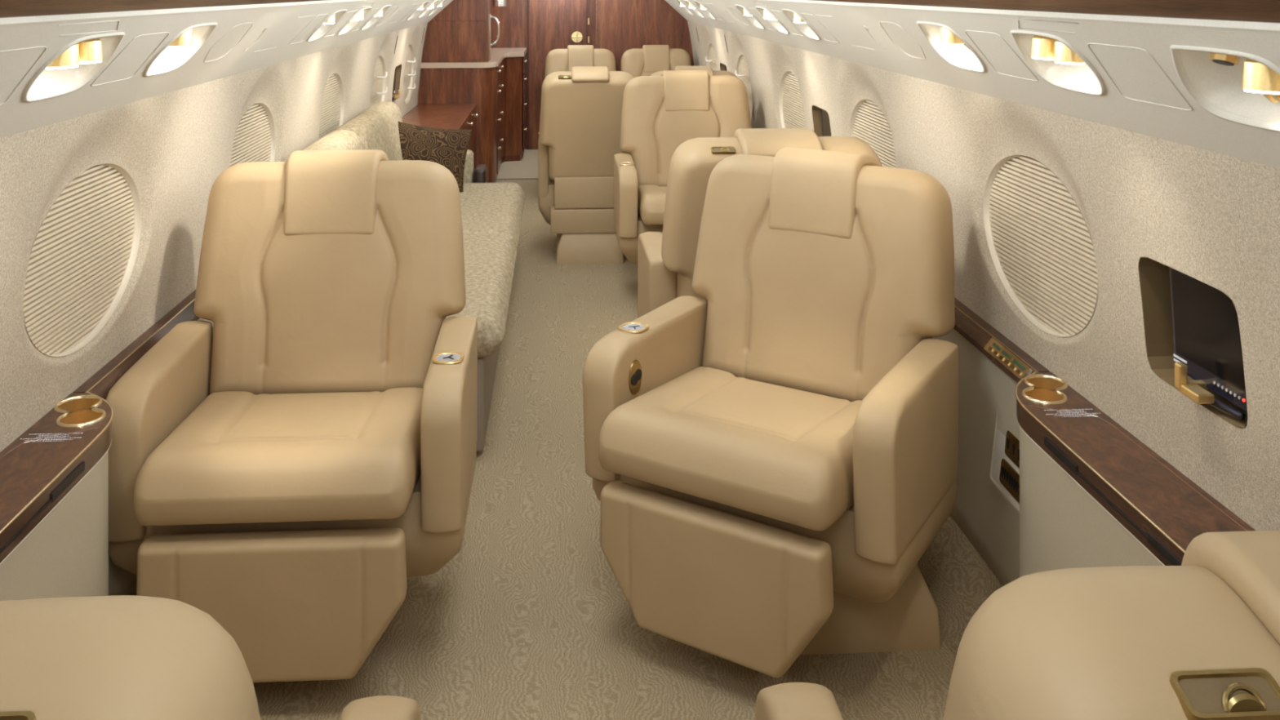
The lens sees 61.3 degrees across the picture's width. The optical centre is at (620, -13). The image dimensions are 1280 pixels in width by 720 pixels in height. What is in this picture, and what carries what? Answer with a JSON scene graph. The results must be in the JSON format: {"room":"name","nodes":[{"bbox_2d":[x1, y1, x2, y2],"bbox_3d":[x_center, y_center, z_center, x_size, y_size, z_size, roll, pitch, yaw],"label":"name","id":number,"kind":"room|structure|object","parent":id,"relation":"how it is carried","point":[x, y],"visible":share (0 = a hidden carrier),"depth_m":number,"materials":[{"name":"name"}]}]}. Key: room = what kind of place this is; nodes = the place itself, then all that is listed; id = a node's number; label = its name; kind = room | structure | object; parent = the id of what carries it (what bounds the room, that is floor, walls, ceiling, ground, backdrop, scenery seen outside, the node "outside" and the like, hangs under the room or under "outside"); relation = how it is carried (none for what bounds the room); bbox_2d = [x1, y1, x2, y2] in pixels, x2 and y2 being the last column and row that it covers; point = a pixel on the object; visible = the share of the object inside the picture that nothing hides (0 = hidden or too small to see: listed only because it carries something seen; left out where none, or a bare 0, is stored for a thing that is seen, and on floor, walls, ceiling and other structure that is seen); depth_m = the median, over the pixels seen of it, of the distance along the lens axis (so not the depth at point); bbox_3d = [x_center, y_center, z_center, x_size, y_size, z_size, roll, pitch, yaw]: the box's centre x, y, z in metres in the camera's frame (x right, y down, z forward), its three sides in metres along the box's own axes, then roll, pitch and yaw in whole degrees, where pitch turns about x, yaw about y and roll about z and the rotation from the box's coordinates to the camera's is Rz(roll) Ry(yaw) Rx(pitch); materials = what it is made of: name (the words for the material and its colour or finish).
{"room":"aircraft cabin","nodes":[
{"label":"aircraft cabin","id":0,"kind":"room"},
{"bbox_2d":[0,22,427,595],"bbox_3d":[-1.200,0.825,3.485,0.082,1.150,9.100,0,0,-3],"label":"wall","id":1,"kind":"structure","parent":0,"point":[151,138],"depth_m":2.67,"materials":[{"name":"beige fabric"}]},
{"bbox_2d":[23,163,141,356],"bbox_3d":[-1.177,0.586,2.362,0.052,0.393,0.588,0,0,-3],"label":"window","id":2,"kind":"structure","parent":1,"relation":"in","point":[84,250],"depth_m":2.36,"materials":[{"name":"plastic"}]},
{"bbox_2d":[72,289,199,399],"bbox_3d":[-1.248,0.881,4.145,0.056,0.046,3.756,0,0,-3],"label":"ledge","id":3,"kind":"object","parent":1,"relation":"attached to","point":[100,383],"visible":0.23,"depth_m":2.57,"materials":[{"name":"brown wood"}]},
{"bbox_2d":[0,0,325,17],"bbox_3d":[-0.918,0.025,3.677,0.040,0.035,9.450,0,0,-3],"label":"trim","id":4,"kind":"structure","parent":1,"relation":"attached to","point":[8,8],"depth_m":1.66,"materials":[{"name":"brown wood"}]},
{"bbox_2d":[0,0,371,25],"bbox_3d":[-0.938,0.043,3.676,0.013,0.010,9.450,0,0,-3],"label":"trim","id":5,"kind":"structure","parent":1,"relation":"attached to","point":[39,19],"depth_m":1.84,"materials":[{"name":"white plastic"}]},
{"bbox_2d":[0,0,453,137],"bbox_3d":[-1.073,0.155,3.668,0.277,0.221,9.450,0,0,-3],"label":"panel","id":6,"kind":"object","parent":1,"relation":"attached to","point":[242,40],"depth_m":2.27,"materials":[{"name":"white plastic"}]},
{"bbox_2d":[22,31,124,102],"bbox_3d":[-0.932,0.119,1.827,0.148,0.142,0.291,0,0,-3],"label":"ceiling light","id":7,"kind":"object","parent":6,"relation":"attached to","point":[73,66],"visible":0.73,"depth_m":1.85,"materials":[{"name":"white plastic"}]},
{"bbox_2d":[143,22,217,76],"bbox_3d":[-0.962,0.119,2.341,0.148,0.142,0.291,0,0,-3],"label":"ceiling light","id":8,"kind":"object","parent":6,"relation":"attached to","point":[177,51],"visible":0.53,"depth_m":2.42,"materials":[{"name":"white plastic"}]},
{"bbox_2d":[306,8,347,41],"bbox_3d":[-1.051,0.119,3.834,0.148,0.142,0.291,0,0,-3],"label":"ceiling light","id":9,"kind":"object","parent":6,"relation":"attached to","point":[332,20],"visible":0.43,"depth_m":3.92,"materials":[{"name":"white plastic"}]},
{"bbox_2d":[337,6,372,35],"bbox_3d":[-1.082,0.119,4.353,0.148,0.142,0.291,0,0,-3],"label":"ceiling light","id":10,"kind":"object","parent":6,"relation":"attached to","point":[360,15],"visible":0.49,"depth_m":4.40,"materials":[{"name":"white plastic"}]},
{"bbox_2d":[360,4,391,30],"bbox_3d":[-1.113,0.119,4.872,0.148,0.142,0.291,0,0,-3],"label":"ceiling light","id":11,"kind":"object","parent":6,"relation":"attached to","point":[380,13],"visible":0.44,"depth_m":4.95,"materials":[{"name":"white plastic"}]},
{"bbox_2d":[406,0,429,20],"bbox_3d":[-1.201,0.119,6.359,0.148,0.142,0.291,0,0,-3],"label":"ceiling light","id":12,"kind":"object","parent":6,"relation":"attached to","point":[419,9],"visible":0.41,"depth_m":6.43,"materials":[{"name":"white plastic"}]},
{"bbox_2d":[417,0,439,17],"bbox_3d":[-1.232,0.119,6.878,0.148,0.142,0.291,0,0,-3],"label":"ceiling light","id":13,"kind":"object","parent":6,"relation":"attached to","point":[432,6],"visible":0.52,"depth_m":6.90,"materials":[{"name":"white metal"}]},
{"bbox_2d":[427,0,446,15],"bbox_3d":[-1.263,0.119,7.397,0.148,0.142,0.291,0,0,-3],"label":"ceiling light","id":14,"kind":"object","parent":6,"relation":"attached to","point":[440,4],"visible":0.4,"depth_m":7.47,"materials":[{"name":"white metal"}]},
{"bbox_2d":[229,102,275,166],"bbox_3d":[-1.252,0.586,3.635,0.052,0.393,0.588,0,0,-3],"label":"window","id":15,"kind":"structure","parent":1,"relation":"in","point":[255,138],"depth_m":3.71,"materials":[{"name":"plastic"}]},
{"bbox_2d":[318,73,344,139],"bbox_3d":[-1.328,0.586,4.908,0.052,0.393,0.588,0,0,-3],"label":"window","id":16,"kind":"structure","parent":1,"relation":"in","point":[331,117],"depth_m":4.99,"materials":[{"name":"plastic"}]},
{"bbox_2d":[369,55,387,106],"bbox_3d":[-1.385,0.586,6.182,0.090,0.393,0.588,0,0,-3],"label":"window","id":17,"kind":"structure","parent":1,"relation":"in","point":[379,90],"depth_m":6.28,"materials":[{"name":"plastic"}]},
{"bbox_2d":[391,64,401,102],"bbox_3d":[-1.442,0.598,6.816,0.109,0.220,0.293,0,0,-3],"label":"wall monitor","id":18,"kind":"object","parent":1,"relation":"attached to","point":[396,91],"visible":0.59,"depth_m":6.96,"materials":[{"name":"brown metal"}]},
{"bbox_2d":[403,44,415,102],"bbox_3d":[-1.460,0.586,7.455,0.090,0.393,0.588,0,0,-3],"label":"window","id":19,"kind":"structure","parent":1,"relation":"in","point":[409,71],"depth_m":7.57,"materials":[{"name":"plastic"}]},
{"bbox_2d":[403,46,412,100],"bbox_3d":[-1.484,0.586,7.453,0.034,0.384,0.581,0,0,-3],"label":"pleated shade","id":20,"kind":"object","parent":19,"relation":"attached to","point":[407,80],"depth_m":7.57,"materials":[{"name":"beige fabric"}]},
{"bbox_2d":[421,0,499,62],"bbox_3d":[-1.262,0.104,8.227,0.696,0.899,0.326,0,0,-3],"label":"upper cabinet","id":21,"kind":"object","parent":1,"relation":"attached to","point":[460,32],"depth_m":8.07,"materials":[{"name":"brown wood"}]},
{"bbox_2d":[493,0,506,6],"bbox_3d":[-0.924,0.010,8.310,0.110,0.260,0.110,0,0,-3],"label":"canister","id":22,"kind":"object","parent":21,"relation":"attached to","point":[495,2],"visible":1,"depth_m":8.26,"materials":[{"name":"silver metal"}]},
{"bbox_2d":[497,148,537,178],"bbox_3d":[-0.521,1.515,9.440,2.600,0.030,1.892,0,0,-3],"label":"floor","id":23,"kind":"structure","parent":0,"point":[527,167],"depth_m":9.01,"materials":[{"name":"carpet"}]},
{"bbox_2d":[407,47,527,182],"bbox_3d":[-1.221,1.028,9.026,0.853,0.945,1.995,0,0,-3],"label":"base cabinet","id":24,"kind":"object","parent":23,"relation":"on","point":[497,86],"visible":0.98,"depth_m":8.11,"materials":[{"name":"brown wood"}]},
{"bbox_2d":[420,47,527,68],"bbox_3d":[-1.226,0.575,9.026,0.842,0.040,1.995,0,0,-3],"label":"countertop","id":25,"kind":"structure","parent":24,"relation":"on","point":[497,55],"depth_m":8.11,"materials":[{"name":"stone"}]},
{"bbox_2d":[490,0,595,148],"bbox_3d":[-0.561,0.570,10.114,2.400,1.860,0.060,0,0,-3],"label":"wall","id":26,"kind":"structure","parent":0,"point":[512,18],"depth_m":10.06,"materials":[{"name":"brown wood"}]},
{"bbox_2d":[527,0,589,149],"bbox_3d":[-0.575,0.575,10.043,0.574,1.850,0.062,0,0,-3],"label":"door","id":27,"kind":"structure","parent":26,"relation":"in","point":[553,24],"depth_m":10.04,"materials":[{"name":"brown wood"}]},
{"bbox_2d":[253,179,1002,719],"bbox_3d":[-0.182,1.440,3.746,2.000,0.120,9.500,0,0,-3],"label":"floor","id":28,"kind":"structure","parent":0,"point":[531,619],"depth_m":2.59,"materials":[{"name":"carpet"}]},
{"bbox_2d":[0,391,113,600],"bbox_3d":[-0.989,1.147,0.628,0.156,0.587,3.338,0,0,-3],"label":"console","id":29,"kind":"object","parent":28,"relation":"on","point":[54,477],"visible":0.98,"depth_m":1.97,"materials":[{"name":"brown wood"}]},
{"bbox_2d":[0,595,421,719],"bbox_3d":[-0.590,0.966,0.979,0.723,1.069,0.944,0,0,-3],"label":"seat","id":30,"kind":"object","parent":28,"relation":"on","point":[119,657],"visible":1,"depth_m":0.77,"materials":[{"name":"beige leather"}]},
{"bbox_2d":[106,149,477,682],"bbox_3d":[-0.741,0.966,2.656,0.758,1.069,0.944,0,0,-3],"label":"seat","id":31,"kind":"object","parent":28,"relation":"on","point":[282,476],"visible":0.95,"depth_m":2.40,"materials":[{"name":"beige leather"}]},
{"bbox_2d":[133,387,422,525],"bbox_3d":[-0.728,1.043,2.436,0.571,0.162,0.504,0,0,-3],"label":"seat cushion","id":32,"kind":"object","parent":31,"relation":"on","point":[233,455],"depth_m":2.24,"materials":[{"name":"beige leather"}]},
{"bbox_2d":[285,101,524,451],"bbox_3d":[-0.848,1.036,4.693,0.806,0.889,2.630,0,0,-3],"label":"sofa","id":33,"kind":"object","parent":28,"relation":"on","point":[491,213],"visible":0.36,"depth_m":4.46,"materials":[{"name":"fabric"}]},
{"bbox_2d":[285,129,363,161],"bbox_3d":[-1.099,0.822,3.992,0.222,0.461,1.220,0,0,-3],"label":"cushion","id":34,"kind":"object","parent":33,"relation":"on","point":[340,140],"depth_m":4.28,"materials":[{"name":"fabric"}]},
{"bbox_2d":[335,101,402,160],"bbox_3d":[-1.169,0.822,5.172,0.222,0.461,1.135,0,0,-3],"label":"cushion","id":35,"kind":"object","parent":33,"relation":"on","point":[376,126],"depth_m":5.09,"materials":[{"name":"fabric"}]},
{"bbox_2d":[398,121,471,192],"bbox_3d":[-0.989,0.895,5.531,0.469,0.441,0.185,0,0,-12],"label":"throw pillow","id":36,"kind":"object","parent":33,"relation":"on","point":[447,148],"visible":0.44,"depth_m":5.51,"materials":[{"name":"brown fabric"}]},
{"bbox_2d":[446,233,516,357],"bbox_3d":[-0.751,1.111,4.003,0.695,0.132,1.240,0,0,-3],"label":"seat cushion","id":37,"kind":"object","parent":33,"relation":"on","point":[490,259],"depth_m":3.86,"materials":[{"name":"fabric"}]},
{"bbox_2d":[459,182,524,247],"bbox_3d":[-0.824,1.111,5.228,0.695,0.132,1.205,0,0,-3],"label":"seat cushion","id":38,"kind":"object","parent":33,"relation":"on","point":[486,207],"depth_m":5.14,"materials":[{"name":"fabric"}]},
{"bbox_2d":[401,103,477,171],"bbox_3d":[-1.218,1.170,7.030,0.443,0.620,1.980,0,0,-3],"label":"credenza","id":39,"kind":"object","parent":28,"relation":"on","point":[441,116],"visible":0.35,"depth_m":7.38,"materials":[{"name":"brown wood"}]},
{"bbox_2d":[496,178,537,179],"bbox_3d":[-0.464,1.508,8.491,1.700,0.023,0.014,0,0,-3],"label":"trim","id":40,"kind":"structure","parent":28,"relation":"on","point":[496,179],"depth_m":8.46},
{"bbox_2d":[544,44,616,78],"bbox_3d":[-0.286,0.966,7.892,0.574,1.069,0.818,0,0,-3],"label":"seat","id":41,"kind":"object","parent":28,"relation":"on","point":[557,60],"visible":0.17,"depth_m":8.09,"materials":[{"name":"beige leather"}]},
{"bbox_2d":[537,66,634,264],"bbox_3d":[-0.186,0.966,6.205,0.574,1.069,0.818,0,0,-3],"label":"seat","id":42,"kind":"object","parent":28,"relation":"on","point":[579,140],"visible":0.84,"depth_m":5.88,"materials":[{"name":"beige leather"}]},
{"bbox_2d":[620,44,691,77],"bbox_3d":[0.284,0.966,7.926,0.574,1.069,0.818,0,0,-3],"label":"seat","id":43,"kind":"object","parent":28,"relation":"on","point":[648,60],"visible":0.16,"depth_m":8.12,"materials":[{"name":"beige leather"}]},
{"bbox_2d":[613,70,751,264],"bbox_3d":[0.356,0.966,5.393,0.758,1.069,0.854,0,0,-3],"label":"seat","id":44,"kind":"object","parent":28,"relation":"on","point":[671,108],"visible":0.44,"depth_m":5.53,"materials":[{"name":"beige leather"}]},
{"bbox_2d":[637,184,666,225],"bbox_3d":[0.366,1.043,5.219,0.571,0.162,0.504,0,0,-3],"label":"seat cushion","id":45,"kind":"object","parent":44,"relation":"on","point":[651,197],"depth_m":4.99,"materials":[{"name":"beige leather"}]},
{"bbox_2d":[650,66,737,77],"bbox_3d":[0.385,0.966,6.239,0.574,1.069,0.818,0,0,-3],"label":"seat","id":46,"kind":"object","parent":28,"relation":"on","point":[708,68],"visible":0.02,"depth_m":5.92,"materials":[{"name":"beige leather"}]},
{"bbox_2d":[637,128,882,317],"bbox_3d":[0.462,0.966,3.516,0.758,1.069,0.944,0,0,-3],"label":"seat","id":47,"kind":"object","parent":28,"relation":"on","point":[666,260],"visible":0.16,"depth_m":3.24,"materials":[{"name":"beige leather"}]},
{"bbox_2d":[582,146,959,677],"bbox_3d":[0.411,0.966,2.664,0.765,1.069,0.894,0,0,33],"label":"seat","id":48,"kind":"object","parent":28,"relation":"on","point":[771,460],"visible":1,"depth_m":2.45,"materials":[{"name":"beige leather"}]},
{"bbox_2d":[631,368,641,386],"bbox_3d":[0.040,0.945,2.621,0.003,0.034,0.044,0,0,33],"label":"handle","id":49,"kind":"object","parent":48,"relation":"attached to","point":[636,377],"depth_m":2.62,"materials":[{"name":"black plastic"}]},
{"bbox_2d":[598,366,861,530],"bbox_3d":[0.306,1.043,2.501,0.575,0.162,0.504,0,0,33],"label":"seat cushion","id":50,"kind":"object","parent":48,"relation":"on","point":[781,453],"depth_m":2.37,"materials":[{"name":"beige leather"}]},
{"bbox_2d":[755,529,1279,719],"bbox_3d":[0.554,0.966,1.042,0.723,1.069,0.944,0,0,-3],"label":"seat","id":51,"kind":"object","parent":28,"relation":"on","point":[1198,638],"visible":1,"depth_m":0.79,"materials":[{"name":"beige leather"}]},
{"bbox_2d":[1014,371,1255,577],"bbox_3d":[0.988,1.147,0.745,0.156,0.587,3.338,0,0,-3],"label":"console","id":52,"kind":"object","parent":28,"relation":"on","point":[1092,494],"visible":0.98,"depth_m":1.99,"materials":[{"name":"brown wood"}]},
{"bbox_2d":[597,0,693,71],"bbox_3d":[0.257,0.570,8.525,0.875,1.860,0.070,0,0,-3],"label":"wall","id":53,"kind":"structure","parent":0,"point":[623,25],"depth_m":8.48,"materials":[{"name":"brown wood"}]},
{"bbox_2d":[595,0,597,48],"bbox_3d":[-0.184,0.570,8.498,0.011,1.860,0.083,0,0,-3],"label":"trim","id":54,"kind":"structure","parent":53,"relation":"attached to","point":[596,0],"depth_m":8.46,"materials":[{"name":"brown wood"}]},
{"bbox_2d":[687,20,1279,586],"bbox_3d":[0.848,0.825,3.787,0.082,1.150,9.460,0,0,-3],"label":"wall","id":55,"kind":"structure","parent":0,"point":[1212,218],"depth_m":2.14,"materials":[{"name":"beige fabric"}]},
{"bbox_2d":[705,43,716,71],"bbox_3d":[0.647,0.586,7.580,0.090,0.393,0.588,0,0,-3],"label":"window","id":56,"kind":"structure","parent":55,"relation":"in","point":[710,59],"depth_m":7.69,"materials":[{"name":"plastic"}]},
{"bbox_2d":[708,44,716,71],"bbox_3d":[0.671,0.586,7.581,0.034,0.384,0.581,0,0,-3],"label":"pleated shade","id":57,"kind":"object","parent":56,"relation":"attached to","point":[713,64],"depth_m":7.69,"materials":[{"name":"beige fabric"}]},
{"bbox_2d":[720,62,727,71],"bbox_3d":[0.705,0.598,6.944,0.109,0.220,0.293,0,0,-3],"label":"wall monitor","id":58,"kind":"object","parent":55,"relation":"attached to","point":[722,67],"visible":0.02,"depth_m":7.09,"materials":[{"name":"brown metal"}]},
{"bbox_2d":[734,54,752,119],"bbox_3d":[0.723,0.586,6.307,0.090,0.393,0.588,0,0,-3],"label":"window","id":59,"kind":"structure","parent":55,"relation":"in","point":[742,72],"depth_m":6.33,"materials":[{"name":"plastic"}]},
{"bbox_2d":[778,71,812,128],"bbox_3d":[0.817,0.586,5.035,0.052,0.393,0.588,0,0,-3],"label":"window","id":60,"kind":"structure","parent":55,"relation":"in","point":[790,101],"depth_m":5.12,"materials":[{"name":"plastic"}]},
{"bbox_2d":[782,72,804,128],"bbox_3d":[0.822,0.586,5.036,0.034,0.384,0.581,0,0,-3],"label":"pleated shade","id":61,"kind":"object","parent":60,"relation":"attached to","point":[793,113],"depth_m":5.10,"materials":[{"name":"beige fabric"}]},
{"bbox_2d":[812,105,831,136],"bbox_3d":[0.856,0.598,4.399,0.109,0.220,0.293,0,0,-3],"label":"wall monitor","id":62,"kind":"object","parent":55,"relation":"attached to","point":[821,122],"visible":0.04,"depth_m":4.54,"materials":[{"name":"brown metal"}]},
{"bbox_2d":[848,98,897,168],"bbox_3d":[0.893,0.586,3.763,0.052,0.393,0.588,0,0,-3],"label":"window","id":63,"kind":"structure","parent":55,"relation":"in","point":[868,123],"depth_m":3.77,"materials":[{"name":"plastic"}]},
{"bbox_2d":[664,0,1279,168],"bbox_3d":[0.711,0.155,3.774,0.277,0.221,9.450,0,0,-3],"label":"ceiling","id":64,"kind":"structure","parent":55,"relation":"attached to","point":[1144,94],"depth_m":2.02,"materials":[{"name":"white plastic"}]},
{"bbox_2d":[675,0,693,15],"bbox_3d":[0.458,0.119,7.500,0.148,0.142,0.291,0,0,-3],"label":"ceiling light","id":65,"kind":"object","parent":64,"relation":"attached to","point":[681,3],"visible":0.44,"depth_m":7.57,"materials":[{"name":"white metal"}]},
{"bbox_2d":[683,0,704,17],"bbox_3d":[0.489,0.119,6.980,0.148,0.142,0.291,0,0,-3],"label":"ceiling light","id":66,"kind":"object","parent":64,"relation":"attached to","point":[697,11],"visible":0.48,"depth_m":7.03,"materials":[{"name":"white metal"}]},
{"bbox_2d":[693,0,716,19],"bbox_3d":[0.519,0.119,6.461,0.148,0.142,0.291,0,0,-3],"label":"ceiling light","id":67,"kind":"object","parent":64,"relation":"attached to","point":[700,5],"visible":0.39,"depth_m":6.54,"materials":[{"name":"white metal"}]},
{"bbox_2d":[734,4,764,29],"bbox_3d":[0.608,0.119,4.974,0.148,0.142,0.291,0,0,-3],"label":"ceiling light","id":68,"kind":"object","parent":64,"relation":"attached to","point":[751,18],"visible":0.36,"depth_m":5.06,"materials":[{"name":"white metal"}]},
{"bbox_2d":[755,6,789,34],"bbox_3d":[0.639,0.119,4.455,0.148,0.142,0.291,0,0,-3],"label":"ceiling light","id":69,"kind":"object","parent":64,"relation":"attached to","point":[774,21],"visible":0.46,"depth_m":4.50,"materials":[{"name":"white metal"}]},
{"bbox_2d":[781,8,820,39],"bbox_3d":[0.669,0.119,3.936,0.148,0.142,0.291,0,0,-3],"label":"ceiling light","id":70,"kind":"object","parent":64,"relation":"attached to","point":[798,22],"visible":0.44,"depth_m":4.02,"materials":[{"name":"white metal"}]},
{"bbox_2d":[916,21,986,72],"bbox_3d":[0.758,0.119,2.443,0.148,0.142,0.291,0,0,-3],"label":"ceiling light","id":71,"kind":"object","parent":64,"relation":"attached to","point":[948,44],"visible":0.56,"depth_m":2.52,"materials":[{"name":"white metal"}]},
{"bbox_2d":[761,0,1279,31],"bbox_3d":[0.576,0.043,3.766,0.013,0.010,9.450,0,0,-3],"label":"trim","id":72,"kind":"structure","parent":64,"relation":"attached to","point":[1264,26],"depth_m":1.60,"materials":[{"name":"white plastic"}]},
{"bbox_2d":[812,0,1279,22],"bbox_3d":[0.556,0.025,3.765,0.040,0.035,9.450,0,0,-3],"label":"trim","id":73,"kind":"structure","parent":64,"relation":"attached to","point":[1252,11],"depth_m":1.45,"materials":[{"name":"brown wood"}]},
{"bbox_2d":[1009,30,1105,95],"bbox_3d":[0.789,0.119,1.929,0.148,0.142,0.291,0,0,-3],"label":"ceiling light","id":74,"kind":"object","parent":64,"relation":"attached to","point":[1055,60],"visible":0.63,"depth_m":1.96,"materials":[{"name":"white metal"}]},
{"bbox_2d":[1169,44,1279,132],"bbox_3d":[0.819,0.119,1.415,0.148,0.142,0.291,0,0,-3],"label":"pod","id":75,"kind":"object","parent":64,"relation":"attached to","point":[1239,87],"visible":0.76,"depth_m":1.50,"materials":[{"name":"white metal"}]},
{"bbox_2d":[1261,93,1279,103],"bbox_3d":[0.862,0.126,1.409,0.057,0.054,0.060,0,0,-3],"label":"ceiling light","id":76,"kind":"object","parent":75,"relation":"attached to","point":[1273,98],"depth_m":1.42,"materials":[{"name":"gold metal"}]},
{"bbox_2d":[953,297,1049,382],"bbox_3d":[0.757,0.881,5.441,0.058,0.046,6.106,0,0,-3],"label":"ledge","id":77,"kind":"object","parent":55,"relation":"attached to","point":[1006,355],"visible":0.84,"depth_m":2.64,"materials":[{"name":"brown wood"}]},
{"bbox_2d":[989,406,1019,514],"bbox_3d":[0.911,1.083,2.456,0.030,0.205,0.295,0,0,-3],"label":"outlet panel","id":78,"kind":"object","parent":55,"relation":"attached to","point":[1004,471],"visible":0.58,"depth_m":2.52,"materials":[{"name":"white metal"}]},
{"bbox_2d":[1001,466,1019,495],"bbox_3d":[0.900,1.135,2.488,0.002,0.024,0.098,0,0,-3],"label":"socket","id":79,"kind":"object","parent":78,"relation":"attached to","point":[1010,476],"depth_m":2.49,"materials":[{"name":"gold metal"}]},
{"bbox_2d":[1006,438,1019,460],"bbox_3d":[0.909,1.065,2.478,0.002,0.024,0.098,0,0,-3],"label":"socket","id":80,"kind":"object","parent":78,"relation":"attached to","point":[1012,444],"depth_m":2.49,"materials":[{"name":"gold metal"}]},
{"bbox_2d":[982,155,1097,337],"bbox_3d":[0.968,0.586,2.490,0.052,0.393,0.588,0,0,-3],"label":"window","id":81,"kind":"structure","parent":55,"relation":"in","point":[1039,240],"depth_m":2.50,"materials":[{"name":"plastic"}]},
{"bbox_2d":[1137,257,1247,428],"bbox_3d":[1.007,0.598,1.853,0.109,0.220,0.293,0,0,-3],"label":"niche","id":82,"kind":"object","parent":55,"relation":"attached to","point":[1192,331],"visible":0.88,"depth_m":1.85,"materials":[{"name":"brown metal"}]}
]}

